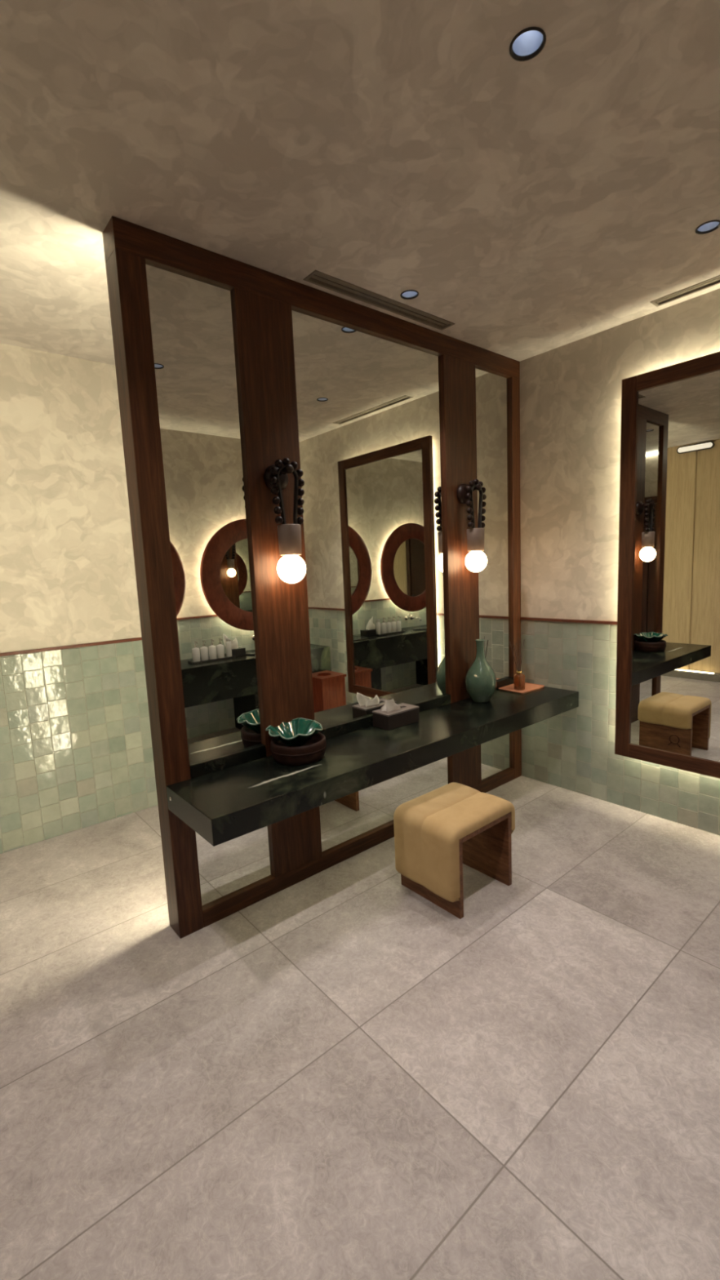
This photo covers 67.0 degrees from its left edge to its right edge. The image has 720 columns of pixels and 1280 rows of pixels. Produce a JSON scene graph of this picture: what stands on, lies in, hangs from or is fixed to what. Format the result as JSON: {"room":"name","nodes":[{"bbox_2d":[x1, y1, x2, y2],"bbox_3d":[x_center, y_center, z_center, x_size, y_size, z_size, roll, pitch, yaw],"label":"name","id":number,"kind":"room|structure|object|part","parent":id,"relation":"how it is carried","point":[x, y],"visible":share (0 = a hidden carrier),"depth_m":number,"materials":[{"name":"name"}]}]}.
{"room":"public restroom","nodes":[
{"label":"public restroom","id":0,"kind":"room"},
{"bbox_2d":[0,342,157,853],"bbox_3d":[-1.607,-0.317,3.719,4.600,3.150,0.100,-9,10,-39],"label":"wall","id":1,"kind":"structure","parent":0,"point":[76,748],"depth_m":3.44,"materials":[{"name":"paint"}]},
{"bbox_2d":[0,637,142,656],"bbox_3d":[-1.562,-0.001,3.712,4.586,0.020,0.014,-9,10,-39],"label":"trim","id":2,"kind":"structure","parent":1,"relation":"attached to","point":[11,653],"depth_m":3.46,"materials":[{"name":"brown wood"}]},
{"bbox_2d":[0,775,719,1279],"bbox_3d":[-0.090,1.383,2.205,4.700,0.050,4.508,-9,10,-39],"label":"floor","id":3,"kind":"structure","parent":0,"point":[342,1073],"depth_m":1.79,"materials":[{"name":"tile"}]},
{"bbox_2d":[102,216,521,938],"bbox_3d":[0.100,-0.293,3.174,2.683,2.999,0.146,-9,10,-39],"label":"wall","id":4,"kind":"structure","parent":3,"relation":"on","point":[228,369],"depth_m":2.72,"materials":[{"name":"brown wood"}]},
{"bbox_3d":[-0.678,-0.155,2.508,0.389,2.801,0.068,-9,10,-39],"label":"mirror pane","id":5,"kind":"part","parent":4,"relation":"part of","materials":[{"name":"clear glass"}]},
{"bbox_2d":[189,744,266,777],"bbox_3d":[-0.618,0.569,2.570,0.387,0.058,0.021,-9,10,-39],"label":"stone upstand","id":6,"kind":"object","parent":4,"relation":"attached to","point":[215,764],"visible":1,"depth_m":2.55,"materials":[{"name":"black stone"}]},
{"bbox_2d":[263,457,306,583],"bbox_3d":[-0.344,-0.557,2.567,0.186,0.578,0.168,-9,10,-39],"label":"wall lamp","id":7,"kind":"object","parent":4,"relation":"attached to","point":[291,568],"visible":1,"depth_m":2.53,"materials":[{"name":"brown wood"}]},
{"bbox_3d":[-0.354,-0.790,2.535,0.040,0.040,0.112,-9,10,-39],"label":"arm","id":8,"kind":"part","parent":7,"relation":"part of","materials":[{"name":"black metal"}]},
{"bbox_2d":[277,524,302,555],"bbox_3d":[-0.331,-0.471,2.566,0.110,0.141,0.110,-9,10,-39],"label":"socket","id":9,"kind":"object","parent":7,"relation":"attached to","point":[289,535],"depth_m":2.52,"materials":[{"name":"metal"}]},
{"bbox_3d":[-0.325,-0.338,2.584,0.138,0.138,0.138,-9,10,-39],"label":"bulb","id":10,"kind":"part","parent":7,"relation":"part of","materials":[{"name":"white glass"}]},
{"bbox_3d":[0.042,-1.721,2.979,2.683,0.115,0.132,-9,10,-39],"label":"rail","id":11,"kind":"part","parent":4,"relation":"part of","materials":[{"name":"brown wood"}]},
{"bbox_3d":[0.175,1.150,3.366,2.475,0.083,0.132,-9,10,-39],"label":"rail","id":12,"kind":"part","parent":4,"relation":"part of","materials":[{"name":"brown wood"}]},
{"bbox_3d":[0.113,-0.276,3.164,1.084,2.801,0.068,-9,10,-39],"label":"mirror pane","id":13,"kind":"part","parent":4,"relation":"part of","materials":[{"name":"clear glass"}]},
{"bbox_2d":[166,686,578,846],"bbox_3d":[0.328,0.553,3.053,2.686,0.119,0.454,-9,10,-39],"label":"countertop","id":14,"kind":"structure","parent":4,"relation":"attached to","point":[223,806],"depth_m":2.56,"materials":[{"name":"black stone"}]},
{"bbox_2d":[270,732,326,765],"bbox_3d":[-0.299,0.525,2.652,0.271,0.096,0.271,-9,10,-39],"label":"pot","id":15,"kind":"object","parent":14,"relation":"on","point":[313,750],"visible":0.83,"depth_m":2.54,"materials":[{"name":"brown wood"}]},
{"bbox_2d":[265,717,323,746],"bbox_3d":[-0.315,0.460,2.635,0.278,0.100,0.290,-9,10,-39],"label":"scalloped bowl","id":16,"kind":"object","parent":15,"relation":"in","point":[296,732],"visible":1,"depth_m":2.69,"materials":[{"name":"green ceramic"}]},
{"bbox_2d":[372,698,419,730],"bbox_3d":[0.207,0.399,3.143,0.248,0.173,0.132,-9,10,-39],"label":"tissue box","id":17,"kind":"object","parent":14,"relation":"on","point":[392,715],"visible":1,"depth_m":3.09,"materials":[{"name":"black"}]},
{"bbox_3d":[0.208,0.401,3.143,0.248,0.008,0.132,-9,10,-39],"label":"lid","id":18,"kind":"part","parent":17,"relation":"part of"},
{"bbox_2d":[465,639,497,702],"bbox_3d":[0.791,0.199,3.569,0.204,0.407,0.204,-9,10,-39],"label":"bottle vase","id":19,"kind":"object","parent":14,"relation":"on","point":[481,682],"visible":1,"depth_m":3.51,"materials":[{"name":"green ceramic"}]},
{"bbox_2d":[497,682,544,693],"bbox_3d":[1.152,0.340,3.882,0.288,0.013,0.209,-9,10,-39],"label":"tray","id":20,"kind":"object","parent":14,"relation":"on","point":[529,687],"visible":0.77,"depth_m":3.86,"materials":[{"name":"brown wood"}]},
{"bbox_2d":[509,640,524,690],"bbox_3d":[1.107,0.170,3.805,0.097,0.357,0.076,-3,8,-5],"label":"reed diffuser","id":21,"kind":"object","parent":20,"relation":"on","point":[518,678],"visible":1,"depth_m":3.79,"materials":[{"name":"orange glass"}]},
{"bbox_2d":[513,673,524,690],"bbox_3d":[1.120,0.287,3.821,0.076,0.120,0.076,-9,10,-39],"label":"bottle","id":22,"kind":"object","parent":21,"relation":"attached to","point":[518,678],"depth_m":3.79,"materials":[{"name":"orange glass"}]},
{"bbox_2d":[319,693,450,738],"bbox_3d":[0.173,0.448,3.225,1.082,0.058,0.021,-9,10,-39],"label":"stone upstand","id":23,"kind":"object","parent":4,"relation":"attached to","point":[345,727],"visible":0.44,"depth_m":3.08,"materials":[{"name":"black stone"}]},
{"bbox_2d":[456,479,487,572],"bbox_3d":[0.720,-0.721,3.449,0.186,0.578,0.168,-9,10,-39],"label":"wall lamp","id":24,"kind":"object","parent":4,"relation":"attached to","point":[476,561],"visible":1,"depth_m":3.41,"materials":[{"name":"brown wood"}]},
{"bbox_2d":[466,528,484,551],"bbox_3d":[0.733,-0.635,3.448,0.110,0.141,0.110,-9,10,-39],"label":"socket","id":25,"kind":"object","parent":24,"relation":"attached to","point":[475,536],"depth_m":3.40,"materials":[{"name":"metal"}]},
{"bbox_3d":[0.739,-0.502,3.466,0.138,0.138,0.138,-9,10,-39],"label":"bulb","id":26,"kind":"part","parent":24,"relation":"part of","materials":[{"name":"white glass"}]},
{"bbox_3d":[0.711,-0.953,3.417,0.040,0.040,0.112,-9,10,-39],"label":"arm","id":27,"kind":"part","parent":24,"relation":"part of","materials":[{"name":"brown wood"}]},
{"bbox_3d":[0.914,-0.400,3.828,0.396,2.801,0.068,-9,10,-39],"label":"mirror pane","id":28,"kind":"part","parent":4,"relation":"part of","materials":[{"name":"clear glass"}]},
{"bbox_2d":[495,676,513,689],"bbox_3d":[0.974,0.324,3.889,0.394,0.058,0.021,-9,10,-39],"label":"stone upstand","id":29,"kind":"object","parent":4,"relation":"attached to","point":[508,681],"visible":0.33,"depth_m":3.94,"materials":[{"name":"black stone"}]},
{"bbox_2d":[393,782,515,919],"bbox_3d":[0.484,1.035,2.765,0.507,0.443,0.396,-9,10,-39],"label":"upholstered stool","id":30,"kind":"object","parent":3,"relation":"on","point":[440,830],"visible":1,"depth_m":2.65,"materials":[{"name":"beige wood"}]},
{"bbox_3d":[0.341,1.095,2.649,0.026,0.366,0.390,-9,10,-39],"label":"panel","id":31,"kind":"part","parent":30,"relation":"part of","materials":[{"name":"brown wood"}]},
{"bbox_3d":[0.631,1.051,2.890,0.026,0.366,0.390,-9,10,-39],"label":"panel","id":32,"kind":"part","parent":30,"relation":"part of","materials":[{"name":"brown wood"}]},
{"bbox_2d":[0,0,719,364],"bbox_3d":[-0.221,-1.613,1.807,4.600,0.001,4.408,-9,10,-39],"label":"ceiling","id":33,"kind":"structure","parent":0,"point":[542,203],"depth_m":1.80,"materials":[{"name":"paint"}]},
{"bbox_2d":[303,270,454,330],"bbox_3d":[0.138,-1.791,2.856,0.984,0.054,0.100,-9,10,-39],"label":"ceiling vent","id":34,"kind":"object","parent":33,"relation":"in","point":[312,277],"visible":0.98,"depth_m":2.82,"materials":[{"name":"metal"}]},
{"bbox_2d":[400,289,418,299],"bbox_3d":[0.251,-1.800,2.769,0.094,0.086,0.094,-9,10,-39],"label":"recessed light","id":35,"kind":"object","parent":33,"relation":"in","point":[409,294],"visible":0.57,"depth_m":2.80,"materials":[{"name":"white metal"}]},
{"bbox_2d":[509,26,546,61],"bbox_3d":[0.447,-1.634,1.451,0.094,0.086,0.094,-9,10,-39],"label":"recessed light","id":36,"kind":"object","parent":33,"relation":"in","point":[529,42],"visible":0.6,"depth_m":1.48,"materials":[{"name":"white glass"}]},
{"bbox_2d":[649,275,719,306],"bbox_3d":[1.929,-1.838,2.623,0.092,0.054,0.974,-9,10,-39],"label":"ceiling vent","id":37,"kind":"object","parent":33,"relation":"in","point":[714,281],"visible":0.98,"depth_m":2.88,"materials":[{"name":"metal"}]},
{"bbox_3d":[1.920,-1.822,2.617,0.020,0.004,0.950,-9,10,-39],"label":"blade","id":38,"kind":"part","parent":37,"relation":"part of","materials":[{"name":"metal"}]},
{"bbox_2d":[695,219,719,234],"bbox_3d":[1.477,-1.792,2.305,0.094,0.086,0.094,-9,10,-39],"label":"recessed light","id":39,"kind":"object","parent":33,"relation":"in","point":[708,227],"visible":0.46,"depth_m":2.33,"materials":[{"name":"white glass"}]},
{"bbox_2d":[520,288,719,835],"bbox_3d":[1.639,-0.428,3.490,0.100,3.150,4.608,-9,10,-39],"label":"wall","id":40,"kind":"structure","parent":0,"point":[571,393],"depth_m":3.59,"materials":[{"name":"paint"}]},
{"bbox_2d":[520,617,617,624],"bbox_3d":[1.609,-0.111,3.495,0.014,0.020,4.408,-9,10,-39],"label":"trim","id":41,"kind":"structure","parent":40,"relation":"attached to","point":[521,618],"depth_m":3.70,"materials":[{"name":"brown wood"}]},
{"bbox_2d":[614,351,719,778],"bbox_3d":[2.006,-0.359,2.917,0.082,2.288,1.203,-9,10,-39],"label":"mirror","id":42,"kind":"object","parent":40,"relation":"attached to","point":[668,689],"visible":1,"depth_m":3.13,"materials":[{"name":"brown wood"}]},
{"bbox_3d":[1.630,-0.397,3.328,0.037,2.288,0.088,-9,10,-39],"label":"frame","id":43,"kind":"part","parent":42,"relation":"part of","materials":[{"name":"brown wood"}]},
{"bbox_3d":[2.037,0.733,3.048,0.037,0.088,1.027,-9,10,-39],"label":"frame","id":44,"kind":"part","parent":42,"relation":"part of","materials":[{"name":"brown wood"}]},
{"bbox_3d":[1.941,-1.446,2.758,0.037,0.088,1.027,-9,10,-39],"label":"frame","id":45,"kind":"part","parent":42,"relation":"part of","materials":[{"name":"brown wood"}]}
]}

